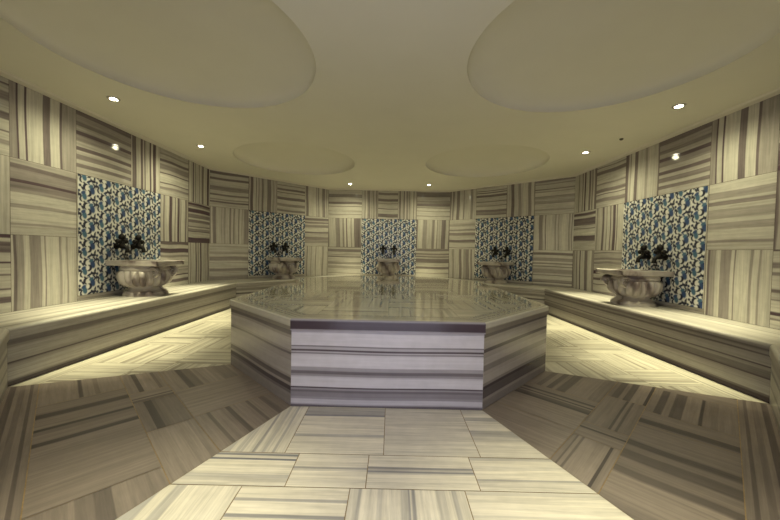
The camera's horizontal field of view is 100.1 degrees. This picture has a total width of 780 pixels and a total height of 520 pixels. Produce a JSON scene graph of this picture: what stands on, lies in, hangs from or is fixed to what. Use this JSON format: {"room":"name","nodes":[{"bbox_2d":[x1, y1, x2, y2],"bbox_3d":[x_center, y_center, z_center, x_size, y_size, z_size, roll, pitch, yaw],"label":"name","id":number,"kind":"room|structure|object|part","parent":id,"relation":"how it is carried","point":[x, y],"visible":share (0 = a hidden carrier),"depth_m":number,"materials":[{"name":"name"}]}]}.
{"room":"spa","nodes":[
{"label":"spa","id":0,"kind":"room"},
{"bbox_2d":[0,76,209,313],"bbox_3d":[-3.515,-0.400,4.161,0.164,2.547,4.087,1,2,0],"label":"wall","id":1,"kind":"structure","parent":0,"point":[45,142],"depth_m":3.41,"materials":[{"name":"stone"}]},
{"bbox_2d":[77,174,160,295],"bbox_3d":[-3.428,-0.294,4.231,0.012,1.339,1.280,1,2,0],"label":"tile panel","id":2,"kind":"object","parent":1,"relation":"attached to","point":[106,210],"visible":0.75,"depth_m":3.98,"materials":[{"name":"multicoloured tile"}]},
{"bbox_2d":[113,234,129,252],"bbox_3d":[-3.353,-0.212,4.088,0.162,0.236,0.151,0,2,-41],"label":"tap","id":3,"kind":"object","parent":2,"relation":"attached to","point":[120,243],"visible":1,"depth_m":4.07,"materials":[{"name":"brown metal"}]},
{"bbox_3d":[-3.351,-0.268,4.085,0.073,0.124,0.175,1,2,0],"label":"handle","id":4,"kind":"part","parent":3,"relation":"part of","materials":[{"name":"brown metal"}]},
{"bbox_3d":[-3.332,-0.161,4.088,0.158,0.136,0.065,1,2,0],"label":"spout","id":5,"kind":"part","parent":3,"relation":"part of","materials":[{"name":"brown metal"}]},
{"bbox_2d":[131,235,145,252],"bbox_3d":[-3.351,-0.219,4.354,0.162,0.236,0.151,0,2,-41],"label":"tap","id":6,"kind":"object","parent":2,"relation":"attached to","point":[137,241],"visible":1,"depth_m":4.33,"materials":[{"name":"brown metal"}]},
{"bbox_3d":[-3.350,-0.275,4.351,0.073,0.124,0.175,1,2,0],"label":"handle","id":7,"kind":"part","parent":6,"relation":"part of","materials":[{"name":"brown metal"}]},
{"bbox_3d":[-3.331,-0.168,4.354,0.158,0.136,0.065,1,2,0],"label":"spout","id":8,"kind":"part","parent":6,"relation":"part of","materials":[{"name":"brown metal"}]},
{"bbox_2d":[209,170,328,279],"bbox_3d":[-2.524,-0.461,7.158,2.621,2.547,0.164,0,2,-43],"label":"wall","id":9,"kind":"structure","parent":0,"point":[232,196],"depth_m":6.68,"materials":[{"name":"stone"}]},
{"bbox_2d":[248,210,304,275],"bbox_3d":[-2.437,-0.353,7.124,1.261,1.339,0.013,0,2,-43],"label":"tile panel","id":10,"kind":"object","parent":9,"relation":"attached to","point":[265,228],"visible":0.83,"depth_m":7.01,"materials":[{"name":"multicoloured tile"}]},
{"bbox_2d":[270,242,277,252],"bbox_3d":[-2.481,-0.273,6.979,0.162,0.236,0.151,1,2,6],"label":"tap","id":11,"kind":"object","parent":10,"relation":"attached to","point":[273,245],"visible":1,"depth_m":6.95,"materials":[{"name":"brown metal"}]},
{"bbox_2d":[282,242,288,252],"bbox_3d":[-2.287,-0.274,7.161,0.162,0.236,0.151,1,2,6],"label":"tap","id":12,"kind":"object","parent":10,"relation":"attached to","point":[285,246],"visible":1,"depth_m":7.13,"materials":[{"name":"brown metal"}]},
{"bbox_2d":[328,190,449,277],"bbox_3d":[-0.034,-0.436,8.070,2.958,2.547,0.164,1,2,0],"label":"wall","id":13,"kind":"structure","parent":0,"point":[347,208],"depth_m":7.98,"materials":[{"name":"stone"}]},
{"bbox_2d":[361,219,416,274],"bbox_3d":[-0.034,-0.328,7.984,1.332,1.339,0.012,1,2,0],"label":"tile panel","id":14,"kind":"object","parent":13,"relation":"attached to","point":[376,233],"visible":0.91,"depth_m":7.98,"materials":[{"name":"multicoloured tile"}]},
{"bbox_2d":[379,245,386,254],"bbox_3d":[-0.167,-0.251,7.909,0.151,0.236,0.162,0,2,-41],"label":"tap","id":15,"kind":"object","parent":14,"relation":"attached to","point":[383,246],"visible":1,"depth_m":7.88,"materials":[{"name":"brown metal"}]},
{"bbox_2d":[391,245,397,254],"bbox_3d":[0.099,-0.246,7.908,0.151,0.236,0.162,0,2,-41],"label":"tap","id":16,"kind":"object","parent":14,"relation":"attached to","point":[394,246],"visible":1,"depth_m":7.88,"materials":[{"name":"brown metal"}]},
{"bbox_2d":[0,0,779,189],"bbox_3d":[0.040,-1.860,4.057,7.215,0.520,8.110,1,2,0],"label":"ceiling","id":17,"kind":"structure","parent":0,"point":[365,94],"depth_m":2.91,"materials":[{"name":"paint"}]},
{"bbox_2d":[106,96,120,101],"bbox_3d":[-2.796,-1.630,3.308,0.113,0.011,0.113,1,2,0],"label":"recessed light","id":18,"kind":"object","parent":17,"relation":"in","point":[111,98],"visible":1,"depth_m":3.30,"materials":[{"name":"metal"}]},
{"bbox_2d":[671,103,686,108],"bbox_3d":[2.845,-1.514,3.220,0.113,0.011,0.113,1,2,0],"label":"recessed light","id":19,"kind":"object","parent":17,"relation":"in","point":[677,106],"visible":1,"depth_m":3.21,"materials":[{"name":"metal"}]},
{"bbox_2d":[0,308,779,519],"bbox_3d":[-0.018,1.027,4.135,7.215,0.162,8.110,1,2,0],"label":"floor","id":20,"kind":"structure","parent":0,"point":[161,426],"depth_m":1.77,"materials":[{"name":"stone"}]},
{"bbox_2d":[0,328,9,403],"bbox_3d":[-2.287,0.755,1.427,0.651,0.436,2.679,0,2,-45],"label":"bench","id":21,"kind":"object","parent":20,"relation":"on","point":[4,333],"visible":1,"depth_m":2.26,"materials":[{"name":"beige stone"}]},
{"bbox_3d":[-2.079,0.795,1.634,0.039,0.354,2.183,0,2,-45],"label":"panel","id":22,"kind":"part","parent":21,"relation":"part of","materials":[{"name":"stone"}]},
{"bbox_3d":[-2.283,0.578,1.422,0.651,0.081,2.679,0,2,-45],"label":"seat","id":23,"kind":"part","parent":21,"relation":"part of","materials":[{"name":"stone"}]},
{"bbox_2d":[0,280,236,385],"bbox_3d":[-3.126,0.664,4.188,0.651,0.436,4.081,1,2,0],"label":"bench","id":24,"kind":"object","parent":20,"relation":"on","point":[46,339],"visible":0.91,"depth_m":3.19,"materials":[{"name":"beige stone"}]},
{"bbox_3d":[-3.123,0.486,4.183,0.651,0.081,4.081,1,2,0],"label":"seat","id":25,"kind":"part","parent":24,"relation":"part of","materials":[{"name":"stone"}]},
{"bbox_2d":[105,259,183,296],"bbox_3d":[-3.126,0.222,4.211,0.613,0.443,0.557,1,2,0],"label":"basin","id":26,"kind":"object","parent":24,"relation":"on","point":[143,277],"visible":1,"depth_m":4.02,"materials":[{"name":"stone"}]},
{"bbox_3d":[-3.141,0.206,4.211,0.515,0.279,0.557,1,2,0],"label":"bowl","id":27,"kind":"part","parent":26,"relation":"part of","materials":[{"name":"stone"}]},
{"bbox_2d":[211,275,329,296],"bbox_3d":[-2.265,0.608,6.888,2.616,0.436,0.651,0,2,-43],"label":"bench","id":28,"kind":"object","parent":20,"relation":"on","point":[244,286],"visible":0.42,"depth_m":6.25,"materials":[{"name":"beige stone"}]},
{"bbox_3d":[-2.058,0.659,6.682,2.119,0.354,0.039,0,2,-43],"label":"panel","id":29,"kind":"part","parent":28,"relation":"part of","materials":[{"name":"stone"}]},
{"bbox_3d":[-2.262,0.430,6.883,2.616,0.081,0.651,0,2,-43],"label":"seat","id":30,"kind":"part","parent":28,"relation":"part of","materials":[{"name":"stone"}]},
{"bbox_2d":[266,257,302,279],"bbox_3d":[-2.233,0.167,6.909,0.557,0.443,0.613,0,2,-43],"label":"basin","id":31,"kind":"object","parent":28,"relation":"on","point":[283,267],"visible":1,"depth_m":6.74,"materials":[{"name":"stone"}]},
{"bbox_3d":[-2.244,0.151,6.920,0.557,0.279,0.515,0,2,-43],"label":"bowl","id":32,"kind":"part","parent":31,"relation":"part of","materials":[{"name":"stone"}]},
{"bbox_2d":[230,275,548,409],"bbox_3d":[-0.010,0.648,4.148,2.883,0.595,3.927,1,2,0],"label":"platform","id":33,"kind":"object","parent":20,"relation":"on","point":[405,342],"visible":1,"depth_m":2.25,"materials":[{"name":"stone"}]},
{"bbox_3d":[-1.033,0.708,2.609,1.095,0.517,0.065,3,2,45],"label":"panel","id":34,"kind":"part","parent":33,"relation":"part of","materials":[{"name":"stone"}]},
{"bbox_3d":[-0.020,0.738,2.231,1.292,0.517,0.065,1,2,0],"label":"panel","id":35,"kind":"part","parent":33,"relation":"part of","materials":[{"name":"stone"}]},
{"bbox_3d":[0.998,0.749,2.601,1.095,0.517,0.065,0,2,-44],"label":"panel","id":36,"kind":"part","parent":33,"relation":"part of","materials":[{"name":"stone"}]},
{"bbox_2d":[447,278,567,303],"bbox_3d":[2.212,0.698,6.863,2.707,0.436,0.651,3,2,42],"label":"bench","id":37,"kind":"object","parent":20,"relation":"on","point":[536,293],"visible":0.34,"depth_m":6.21,"materials":[{"name":"beige stone"}]},
{"bbox_2d":[477,261,513,283],"bbox_3d":[2.217,0.258,6.867,0.557,0.443,0.613,3,2,42],"label":"basin","id":38,"kind":"object","parent":37,"relation":"on","point":[495,272],"visible":1,"depth_m":6.69,"materials":[{"name":"stone"}]},
{"bbox_3d":[2.227,0.242,6.878,0.557,0.279,0.515,3,2,42],"label":"bowl","id":39,"kind":"part","parent":38,"relation":"part of","materials":[{"name":"stone"}]},
{"bbox_3d":[2.216,0.521,6.858,2.707,0.081,0.651,3,2,42],"label":"seat","id":40,"kind":"part","parent":37,"relation":"part of","materials":[{"name":"stone"}]},
{"bbox_3d":[2.000,0.741,6.660,2.210,0.354,0.039,3,2,42],"label":"panel","id":41,"kind":"part","parent":37,"relation":"part of","materials":[{"name":"stone"}]},
{"bbox_2d":[544,288,779,402],"bbox_3d":[3.103,0.789,4.163,0.651,0.436,4.081,1,2,0],"label":"bench","id":42,"kind":"object","parent":20,"relation":"on","point":[732,354],"visible":0.93,"depth_m":3.16,"materials":[{"name":"beige stone"}]},
{"bbox_2d":[596,268,673,306],"bbox_3d":[3.121,0.348,4.218,0.613,0.443,0.557,1,2,0],"label":"basin","id":43,"kind":"object","parent":42,"relation":"on","point":[631,287],"visible":1,"depth_m":4.02,"materials":[{"name":"stone"}]},
{"bbox_3d":[3.137,0.332,4.218,0.515,0.279,0.557,1,2,0],"label":"bowl","id":44,"kind":"part","parent":43,"relation":"part of","materials":[{"name":"stone"}]},
{"bbox_3d":[3.107,0.612,4.158,0.651,0.081,4.081,1,2,0],"label":"seat","id":45,"kind":"part","parent":42,"relation":"part of","materials":[{"name":"stone"}]},
{"bbox_2d":[769,345,779,432],"bbox_3d":[2.238,0.847,1.408,2.679,0.436,0.651,0,2,-45],"label":"bench","id":46,"kind":"object","parent":20,"relation":"on","point":[774,353],"visible":1,"depth_m":2.18,"materials":[{"name":"beige stone"}]},
{"bbox_3d":[2.242,0.669,1.404,2.679,0.081,0.651,0,2,-45],"label":"seat","id":47,"kind":"part","parent":46,"relation":"part of","materials":[{"name":"stone"}]},
{"bbox_3d":[-0.057,0.630,7.689,2.952,0.436,0.651,1,2,0],"label":"bench","id":48,"kind":"object","parent":20,"relation":"on","visible":0},
{"bbox_2d":[376,258,399,275],"bbox_3d":[-0.045,0.190,7.686,0.557,0.443,0.613,1,2,0],"label":"basin","id":49,"kind":"object","parent":48,"relation":"on","point":[386,267],"visible":0.96,"depth_m":7.47,"materials":[{"name":"stone"}]},
{"bbox_3d":[-0.045,0.174,7.700,0.557,0.279,0.515,1,2,0],"label":"bowl","id":50,"kind":"part","parent":49,"relation":"part of","materials":[{"name":"stone"}]},
{"bbox_2d":[448,177,575,287],"bbox_3d":[2.507,-0.359,7.140,2.712,2.547,0.164,3,2,42],"label":"wall","id":51,"kind":"structure","parent":0,"point":[551,203],"depth_m":6.65,"materials":[{"name":"stone"}]},
{"bbox_2d":[0,69,779,191],"bbox_3d":[0.035,-1.590,4.064,6.882,0.019,7.777,1,2,0],"label":"trim","id":52,"kind":"structure","parent":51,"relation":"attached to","point":[3,73],"depth_m":4.06,"materials":[{"name":"paint"}]},
{"bbox_2d":[474,216,533,281],"bbox_3d":[2.436,-0.254,7.086,1.287,1.339,0.012,3,2,42],"label":"tile panel","id":53,"kind":"object","parent":51,"relation":"attached to","point":[515,233],"visible":0.88,"depth_m":6.98,"materials":[{"name":"multicoloured tile"}]},
{"bbox_2d":[491,247,498,256],"bbox_3d":[2.284,-0.180,7.117,0.152,0.236,0.163,1,2,2],"label":"tap","id":54,"kind":"object","parent":53,"relation":"attached to","point":[494,249],"visible":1,"depth_m":7.09,"materials":[{"name":"brown metal"}]},
{"bbox_2d":[503,247,510,257],"bbox_3d":[2.482,-0.172,6.940,0.152,0.236,0.163,1,2,2],"label":"tap","id":55,"kind":"object","parent":53,"relation":"attached to","point":[506,250],"visible":1,"depth_m":6.91,"materials":[{"name":"brown metal"}]},
{"bbox_2d":[572,94,779,329],"bbox_3d":[3.534,-0.257,4.133,0.164,2.547,4.087,1,2,0],"label":"wall","id":56,"kind":"structure","parent":0,"point":[736,154],"depth_m":3.41,"materials":[{"name":"stone"}]},
{"bbox_2d":[621,186,708,308],"bbox_3d":[3.444,-0.155,4.204,0.012,1.339,1.280,1,2,0],"label":"tile panel","id":57,"kind":"object","parent":56,"relation":"attached to","point":[677,221],"visible":0.77,"depth_m":3.95,"materials":[{"name":"multicoloured tile"}]},
{"bbox_2d":[635,245,650,262],"bbox_3d":[3.365,-0.083,4.338,0.162,0.236,0.151,0,2,-41],"label":"tap","id":58,"kind":"object","parent":57,"relation":"attached to","point":[643,251],"visible":1,"depth_m":4.32,"materials":[{"name":"brown metal"}]},
{"bbox_3d":[3.342,-0.034,4.340,0.158,0.136,0.065,1,2,0],"label":"spout","id":59,"kind":"part","parent":58,"relation":"part of","materials":[{"name":"brown metal"}]},
{"bbox_3d":[3.365,-0.140,4.338,0.073,0.124,0.175,1,2,0],"label":"handle","id":60,"kind":"part","parent":58,"relation":"part of","materials":[{"name":"brown metal"}]},
{"bbox_2d":[651,245,667,262],"bbox_3d":[3.364,-0.076,4.071,0.162,0.236,0.151,0,2,-41],"label":"tap","id":61,"kind":"object","parent":57,"relation":"attached to","point":[661,254],"visible":1,"depth_m":4.05,"materials":[{"name":"brown metal"}]},
{"bbox_3d":[3.341,-0.027,4.074,0.158,0.136,0.065,1,2,0],"label":"spout","id":62,"kind":"part","parent":61,"relation":"part of","materials":[{"name":"brown metal"}]},
{"bbox_3d":[3.364,-0.133,4.071,0.073,0.124,0.175,1,2,0],"label":"handle","id":63,"kind":"part","parent":61,"relation":"part of","materials":[{"name":"brown metal"}]}
]}

